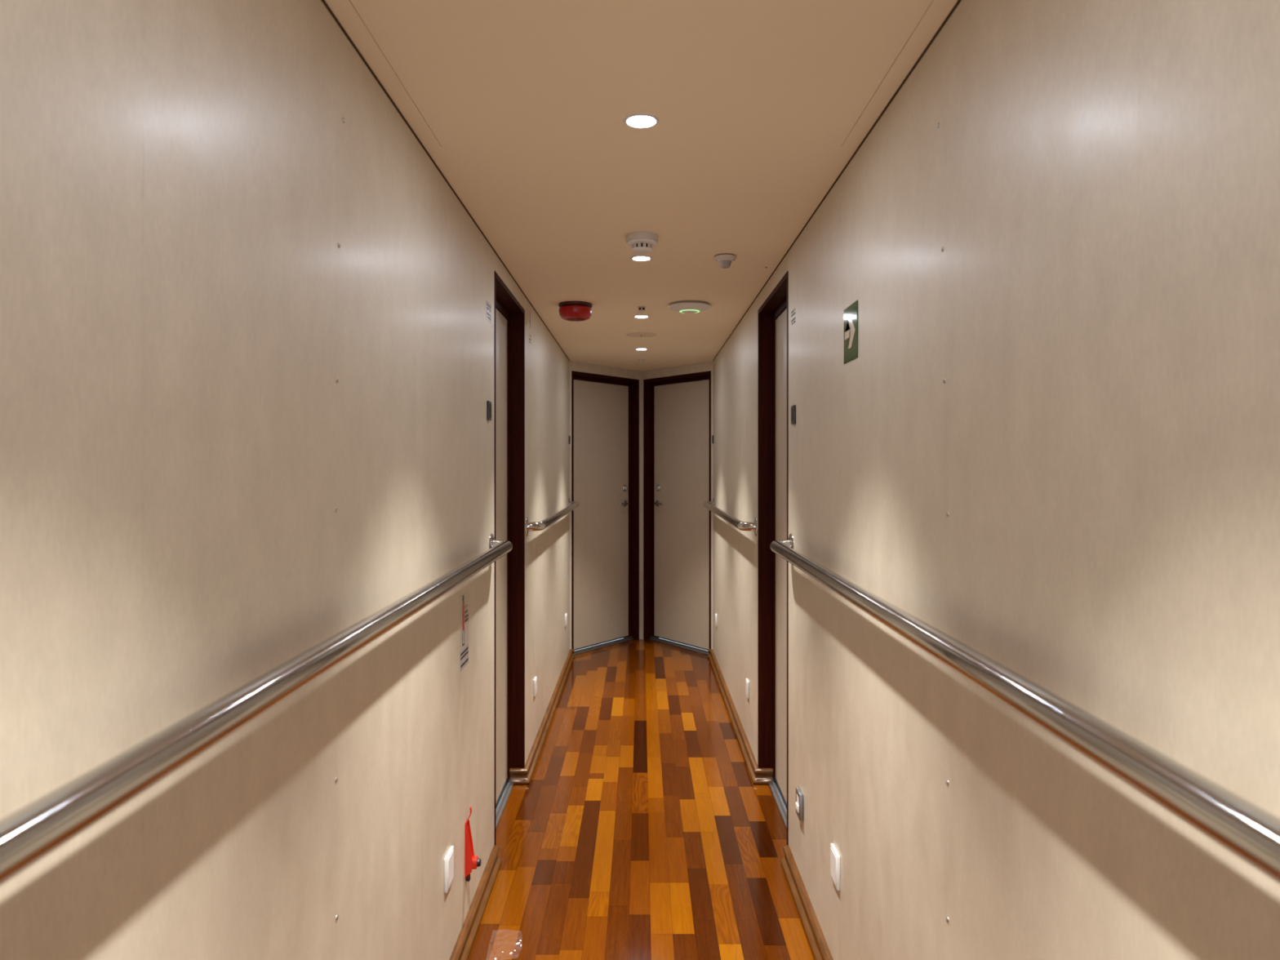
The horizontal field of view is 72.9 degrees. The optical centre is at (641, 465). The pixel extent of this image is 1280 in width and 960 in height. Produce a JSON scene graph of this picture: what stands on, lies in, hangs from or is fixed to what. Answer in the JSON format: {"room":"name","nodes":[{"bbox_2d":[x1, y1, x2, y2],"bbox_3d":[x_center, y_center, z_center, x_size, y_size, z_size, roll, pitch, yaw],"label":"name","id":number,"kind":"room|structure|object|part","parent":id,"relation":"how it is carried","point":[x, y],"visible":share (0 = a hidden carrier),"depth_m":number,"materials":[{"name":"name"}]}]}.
{"room":"ship interior","nodes":[
{"label":"ship interior","id":0,"kind":"room"},
{"bbox_2d":[0,0,569,959],"bbox_3d":[-0.579,0.322,1.950,0.122,2.205,8.700,0,0,0],"label":"wall","id":1,"kind":"structure","parent":0,"point":[246,335],"depth_m":1.14,"materials":[{"name":"paint"}]},
{"bbox_2d":[0,533,512,885],"bbox_3d":[-0.480,0.278,0.850,0.080,0.086,4.386,0,0,0],"label":"handrail","id":2,"kind":"object","parent":1,"relation":"attached to","point":[37,828],"visible":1,"depth_m":0.84,"materials":[{"name":"silver metal"}]},
{"bbox_2d":[320,0,569,360],"bbox_3d":[-0.525,-0.762,1.950,0.014,0.005,8.700,0,0,0],"label":"trim","id":3,"kind":"structure","parent":1,"relation":"attached to","point":[324,2],"depth_m":1.95,"materials":[{"name":"brown"}]},
{"bbox_2d":[444,845,453,893],"bbox_3d":[-0.515,1.083,2.325,0.010,0.090,0.082,0,0,0],"label":"outlet cover","id":4,"kind":"object","parent":1,"relation":"attached to","point":[449,859],"visible":1,"depth_m":2.31,"materials":[{"name":"white plastic"}]},
{"bbox_2d":[459,642,468,671],"bbox_3d":[-0.519,0.562,2.545,0.001,0.059,0.124,0,0,0],"label":"sticker","id":5,"kind":"object","parent":1,"relation":"attached to","point":[464,653],"visible":1,"depth_m":2.54,"materials":[{"name":"grey paper"}]},
{"bbox_2d":[460,590,468,649],"bbox_3d":[-0.520,0.453,2.548,0.001,0.158,0.124,0,0,0],"label":"sticker","id":6,"kind":"object","parent":1,"relation":"attached to","point":[464,597],"visible":1,"depth_m":2.54,"materials":[{"name":"beige"}]},
{"bbox_2d":[462,602,464,631],"bbox_3d":[-0.519,0.442,2.531,0.001,0.080,0.026,0,0,0],"label":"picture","id":7,"kind":"object","parent":6,"relation":"on","point":[463,602],"depth_m":2.53,"materials":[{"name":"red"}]},
{"bbox_2d":[465,806,480,881],"bbox_3d":[-0.498,1.124,2.572,0.043,0.218,0.033,0,0,0],"label":"bracket","id":8,"kind":"object","parent":1,"relation":"attached to","point":[472,862],"visible":1,"depth_m":2.56,"materials":[{"name":"red paint"}]},
{"bbox_3d":[-0.482,1.179,2.572,0.010,0.023,0.023,0,0,0],"label":"clamp knob","id":9,"kind":"part","parent":8,"relation":"part of","materials":[{"name":"black plastic"}]},
{"bbox_2d":[448,844,502,959],"bbox_3d":[-0.506,1.371,0.327,0.028,0.066,5.454,0,0,0],"label":"baseboard","id":10,"kind":"structure","parent":1,"relation":"attached to","point":[464,942],"depth_m":2.66,"materials":[{"name":"brown wood"}]},
{"bbox_2d":[486,400,491,420],"bbox_3d":[-0.515,-0.185,2.938,0.010,0.064,0.045,0,0,0],"label":"card reader","id":11,"kind":"object","parent":1,"relation":"attached to","point":[488,402],"visible":1,"depth_m":2.92,"materials":[{"name":"grey plastic"}]},
{"bbox_2d":[486,300,491,323],"bbox_3d":[-0.519,-0.523,2.955,0.001,0.064,0.090,0,0,0],"label":"notice","id":12,"kind":"object","parent":1,"relation":"attached to","point":[488,304],"visible":1,"depth_m":2.95,"materials":[{"name":"grey"}]},
{"bbox_2d":[494,271,524,844],"bbox_3d":[-0.578,0.357,3.459,0.120,2.093,0.786,0,0,0],"label":"door","id":13,"kind":"structure","parent":1,"relation":"in","point":[509,314],"depth_m":3.80,"materials":[{"name":"brown wood"}]},
{"bbox_2d":[528,311,531,342],"bbox_3d":[-0.520,-0.645,4.050,0.001,0.149,0.060,0,0,0],"label":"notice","id":14,"kind":"object","parent":1,"relation":"attached to","point":[530,311],"visible":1,"depth_m":4.05,"materials":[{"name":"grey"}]},
{"bbox_2d":[533,676,537,696],"bbox_3d":[-0.515,1.074,4.210,0.010,0.080,0.075,0,0,0],"label":"outlet cover","id":15,"kind":"object","parent":1,"relation":"attached to","point":[535,681],"visible":1,"depth_m":4.17,"materials":[{"name":"white plastic"}]},
{"bbox_2d":[509,648,574,784],"bbox_3d":[-0.532,1.371,5.063,0.091,0.066,2.516,0,0,0],"label":"baseboard","id":16,"kind":"structure","parent":1,"relation":"attached to","point":[518,775],"depth_m":4.39,"materials":[{"name":"brown wood"}]},
{"bbox_2d":[524,497,579,536],"bbox_3d":[-0.482,0.278,5.072,0.082,0.086,2.381,0,0,0],"label":"handrail","id":17,"kind":"object","parent":1,"relation":"attached to","point":[543,524],"visible":1,"depth_m":4.23,"materials":[{"name":"silver metal"}]},
{"bbox_2d":[564,613,567,626],"bbox_3d":[-0.515,1.058,5.930,0.010,0.080,0.075,0,0,0],"label":"outlet cover","id":18,"kind":"object","parent":1,"relation":"attached to","point":[566,615],"visible":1,"depth_m":5.89,"materials":[{"name":"white plastic"}]},
{"bbox_2d":[569,360,641,648],"bbox_3d":[-0.308,0.322,6.686,0.120,2.205,0.872,0,0,37],"label":"wall","id":19,"kind":"structure","parent":0,"point":[574,366],"depth_m":6.73,"materials":[{"name":"paint"}]},
{"bbox_2d":[571,370,639,655],"bbox_3d":[-0.310,0.357,6.680,0.120,2.093,0.821,0,0,37],"label":"door","id":20,"kind":"structure","parent":19,"relation":"in","point":[605,409],"depth_m":6.72,"materials":[{"name":"brown wood"}]},
{"bbox_2d":[324,0,957,371],"bbox_3d":[0.000,-0.801,2.450,1.400,0.080,9.900,0,0,0],"label":"ceiling","id":21,"kind":"structure","parent":0,"point":[522,106],"depth_m":1.94,"materials":[{"name":"beige paint"}]},
{"bbox_2d":[558,301,592,321],"bbox_3d":[-0.311,-0.723,4.090,0.160,0.077,0.160,0,0,0],"label":"fire alarm","id":22,"kind":"object","parent":21,"relation":"attached to","point":[573,311],"visible":1,"depth_m":4.03,"materials":[{"name":"red"}]},
{"bbox_2d":[566,318,584,321],"bbox_3d":[-0.311,-0.688,4.090,0.085,0.005,0.085,0,0,26],"label":"grille","id":23,"kind":"object","parent":22,"relation":"attached to","point":[567,319],"depth_m":4.08,"materials":[{"name":"red plastic"}]},
{"bbox_2d":[622,113,659,128],"bbox_3d":[0.000,-0.759,1.913,0.080,0.003,0.080,0,0,0],"label":"recessed light","id":24,"kind":"object","parent":21,"relation":"in","point":[641,121],"visible":1,"depth_m":1.91,"materials":[{"name":"white"}]},
{"bbox_2d":[626,332,656,337],"bbox_3d":[0.000,-0.758,5.050,0.180,0.006,0.180,0,0,0],"label":"cover plate","id":25,"kind":"object","parent":21,"relation":"attached to","point":[635,334],"visible":1,"depth_m":5.05,"materials":[{"name":"beige"}]},
{"bbox_2d":[630,255,652,261],"bbox_3d":[0.000,-0.759,3.181,0.080,0.003,0.080,0,0,0],"label":"recessed light","id":26,"kind":"object","parent":21,"relation":"in","point":[637,258],"visible":1,"depth_m":3.17,"materials":[{"name":"white"}]},
{"bbox_2d":[633,315,648,318],"bbox_3d":[0.000,-0.759,4.427,0.080,0.003,0.080,0,0,0],"label":"recessed light","id":27,"kind":"object","parent":21,"relation":"in","point":[635,316],"visible":1,"depth_m":4.41,"materials":[{"name":"white"}]},
{"bbox_3d":[0.000,-0.764,0.435,0.953,0.006,3.269,0,0,0],"label":"access panel","id":28,"kind":"part","parent":21,"relation":"part of","materials":[{"name":"beige paint"}]},
{"bbox_2d":[637,306,645,311],"bbox_3d":[0.002,-0.751,4.160,0.039,0.020,0.039,0,0,0],"label":"sprinkler head","id":29,"kind":"object","parent":21,"relation":"attached to","point":[640,308],"visible":1,"depth_m":4.16},
{"bbox_2d":[626,231,657,253],"bbox_3d":[0.002,-0.733,2.872,0.106,0.056,0.106,0,0,0],"label":"smoke detector","id":30,"kind":"object","parent":21,"relation":"attached to","point":[641,242],"visible":1,"depth_m":2.84,"materials":[{"name":"beige plastic"}]},
{"bbox_2d":[668,300,711,313],"bbox_3d":[0.228,-0.740,4.095,0.201,0.042,0.201,0,0,0],"label":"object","id":31,"kind":"object","parent":21,"relation":"attached to","point":[685,306],"visible":1,"depth_m":4.04,"materials":[{"name":"grey plastic"}]},
{"bbox_2d":[714,253,736,268],"bbox_3d":[0.305,-0.739,3.150,0.080,0.044,0.080,0,0,0],"label":"sensor","id":32,"kind":"object","parent":21,"relation":"attached to","point":[725,260],"visible":1,"depth_m":3.13,"materials":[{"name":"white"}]},
{"bbox_2d":[467,637,814,959],"bbox_3d":[0.000,1.434,2.341,1.320,0.060,10.874,0,0,0],"label":"floor","id":33,"kind":"structure","parent":0,"point":[641,828],"depth_m":3.30,"materials":[{"name":"brown wood"}]},
{"label":"film","id":34,"kind":"object","parent":33,"relation":"on","visible":0},
{"bbox_2d":[494,939,521,959],"bbox_3d":[-0.379,1.403,2.508,0.029,0.001,0.118,0,0,35],"label":"drip","id":35,"kind":"object","parent":34,"relation":"on","point":[520,940],"visible":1,"depth_m":2.53,"materials":[{"name":"white paint"}]},
{"bbox_2d":[641,360,712,648],"bbox_3d":[0.308,0.322,6.686,0.120,2.205,0.872,0,0,-37],"label":"wall","id":36,"kind":"structure","parent":0,"point":[705,366],"depth_m":6.62,"materials":[{"name":"paint"}]},
{"bbox_2d":[643,370,711,655],"bbox_3d":[0.310,0.357,6.680,0.120,2.093,0.821,0,0,-37],"label":"door","id":37,"kind":"structure","parent":36,"relation":"in","point":[677,409],"depth_m":6.73,"materials":[{"name":"brown wood"}]},
{"bbox_2d":[712,0,1279,959],"bbox_3d":[0.579,0.322,1.950,0.122,2.205,8.700,0,0,0],"label":"wall","id":38,"kind":"structure","parent":0,"point":[1050,442],"depth_m":1.16,"materials":[{"name":"plastic"}]},
{"bbox_2d":[715,613,716,626],"bbox_3d":[0.515,1.068,5.980,0.010,0.080,0.075,0,0,0],"label":"outlet cover","id":39,"kind":"object","parent":38,"relation":"attached to","point":[715,613],"visible":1,"depth_m":5.96,"materials":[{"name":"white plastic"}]},
{"bbox_2d":[702,497,757,536],"bbox_3d":[0.482,0.278,5.072,0.082,0.086,2.381,0,0,0],"label":"handrail","id":40,"kind":"object","parent":38,"relation":"attached to","point":[740,525],"visible":1,"depth_m":4.23,"materials":[{"name":"silver metal"}]},
{"bbox_2d":[707,648,773,784],"bbox_3d":[0.532,1.371,5.063,0.091,0.066,2.516,0,0,0],"label":"baseboard","id":41,"kind":"structure","parent":38,"relation":"attached to","point":[758,775],"depth_m":4.39,"materials":[{"name":"brown wood"}]},
{"bbox_2d":[745,678,749,698],"bbox_3d":[0.515,1.083,4.210,0.010,0.080,0.075,0,0,0],"label":"outlet cover","id":42,"kind":"object","parent":38,"relation":"attached to","point":[747,682],"visible":1,"depth_m":4.18,"materials":[{"name":"white plastic"}]},
{"bbox_2d":[757,270,788,844],"bbox_3d":[0.578,0.357,3.459,0.120,2.093,0.786,0,0,0],"label":"door","id":43,"kind":"structure","parent":38,"relation":"in","point":[773,313],"depth_m":3.80,"materials":[{"name":"brown wood"}]},
{"bbox_2d":[791,308,795,324],"bbox_3d":[0.520,-0.507,2.965,0.001,0.047,0.076,0,0,0],"label":"notice","id":44,"kind":"object","parent":38,"relation":"attached to","point":[793,313],"visible":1,"depth_m":2.96,"materials":[{"name":"grey"}]},
{"bbox_2d":[791,404,795,424],"bbox_3d":[0.515,-0.171,2.938,0.010,0.064,0.045,0,0,0],"label":"card reader","id":45,"kind":"object","parent":38,"relation":"attached to","point":[793,406],"visible":1,"depth_m":2.92,"materials":[{"name":"grey plastic"}]},
{"bbox_2d":[795,786,803,821],"bbox_3d":[0.512,1.098,2.812,0.016,0.084,0.072,0,0,0],"label":"holder","id":46,"kind":"object","parent":38,"relation":"attached to","point":[799,796],"visible":1,"depth_m":2.79,"materials":[{"name":"silver metal"}]},
{"bbox_2d":[781,844,833,959],"bbox_3d":[0.506,1.371,0.327,0.028,0.066,5.454,0,0,0],"label":"baseboard","id":47,"kind":"structure","parent":38,"relation":"attached to","point":[817,941],"depth_m":2.66,"materials":[{"name":"brown wood"}]},
{"bbox_2d":[830,843,839,890],"bbox_3d":[0.515,1.067,2.305,0.010,0.090,0.082,0,0,0],"label":"outlet cover","id":48,"kind":"object","parent":38,"relation":"attached to","point":[834,855],"visible":1,"depth_m":2.29,"materials":[{"name":"white plastic"}]},
{"bbox_2d":[712,0,961,360],"bbox_3d":[0.525,-0.762,1.950,0.014,0.005,8.700,0,0,0],"label":"trim","id":49,"kind":"structure","parent":38,"relation":"attached to","point":[958,2],"depth_m":1.95,"materials":[{"name":"brown"}]},
{"bbox_2d":[844,299,857,364],"bbox_3d":[0.519,-0.328,2.149,0.003,0.138,0.138,0,0,0],"label":"sign","id":50,"kind":"object","parent":38,"relation":"attached to","point":[851,313],"visible":1,"depth_m":2.14,"materials":[{"name":"green"}]},
{"bbox_2d":[769,533,1279,884],"bbox_3d":[0.480,0.278,0.850,0.080,0.086,4.386,0,0,0],"label":"handrail","id":51,"kind":"object","parent":38,"relation":"attached to","point":[1246,829],"visible":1,"depth_m":0.84,"materials":[{"name":"silver metal"}]}
]}

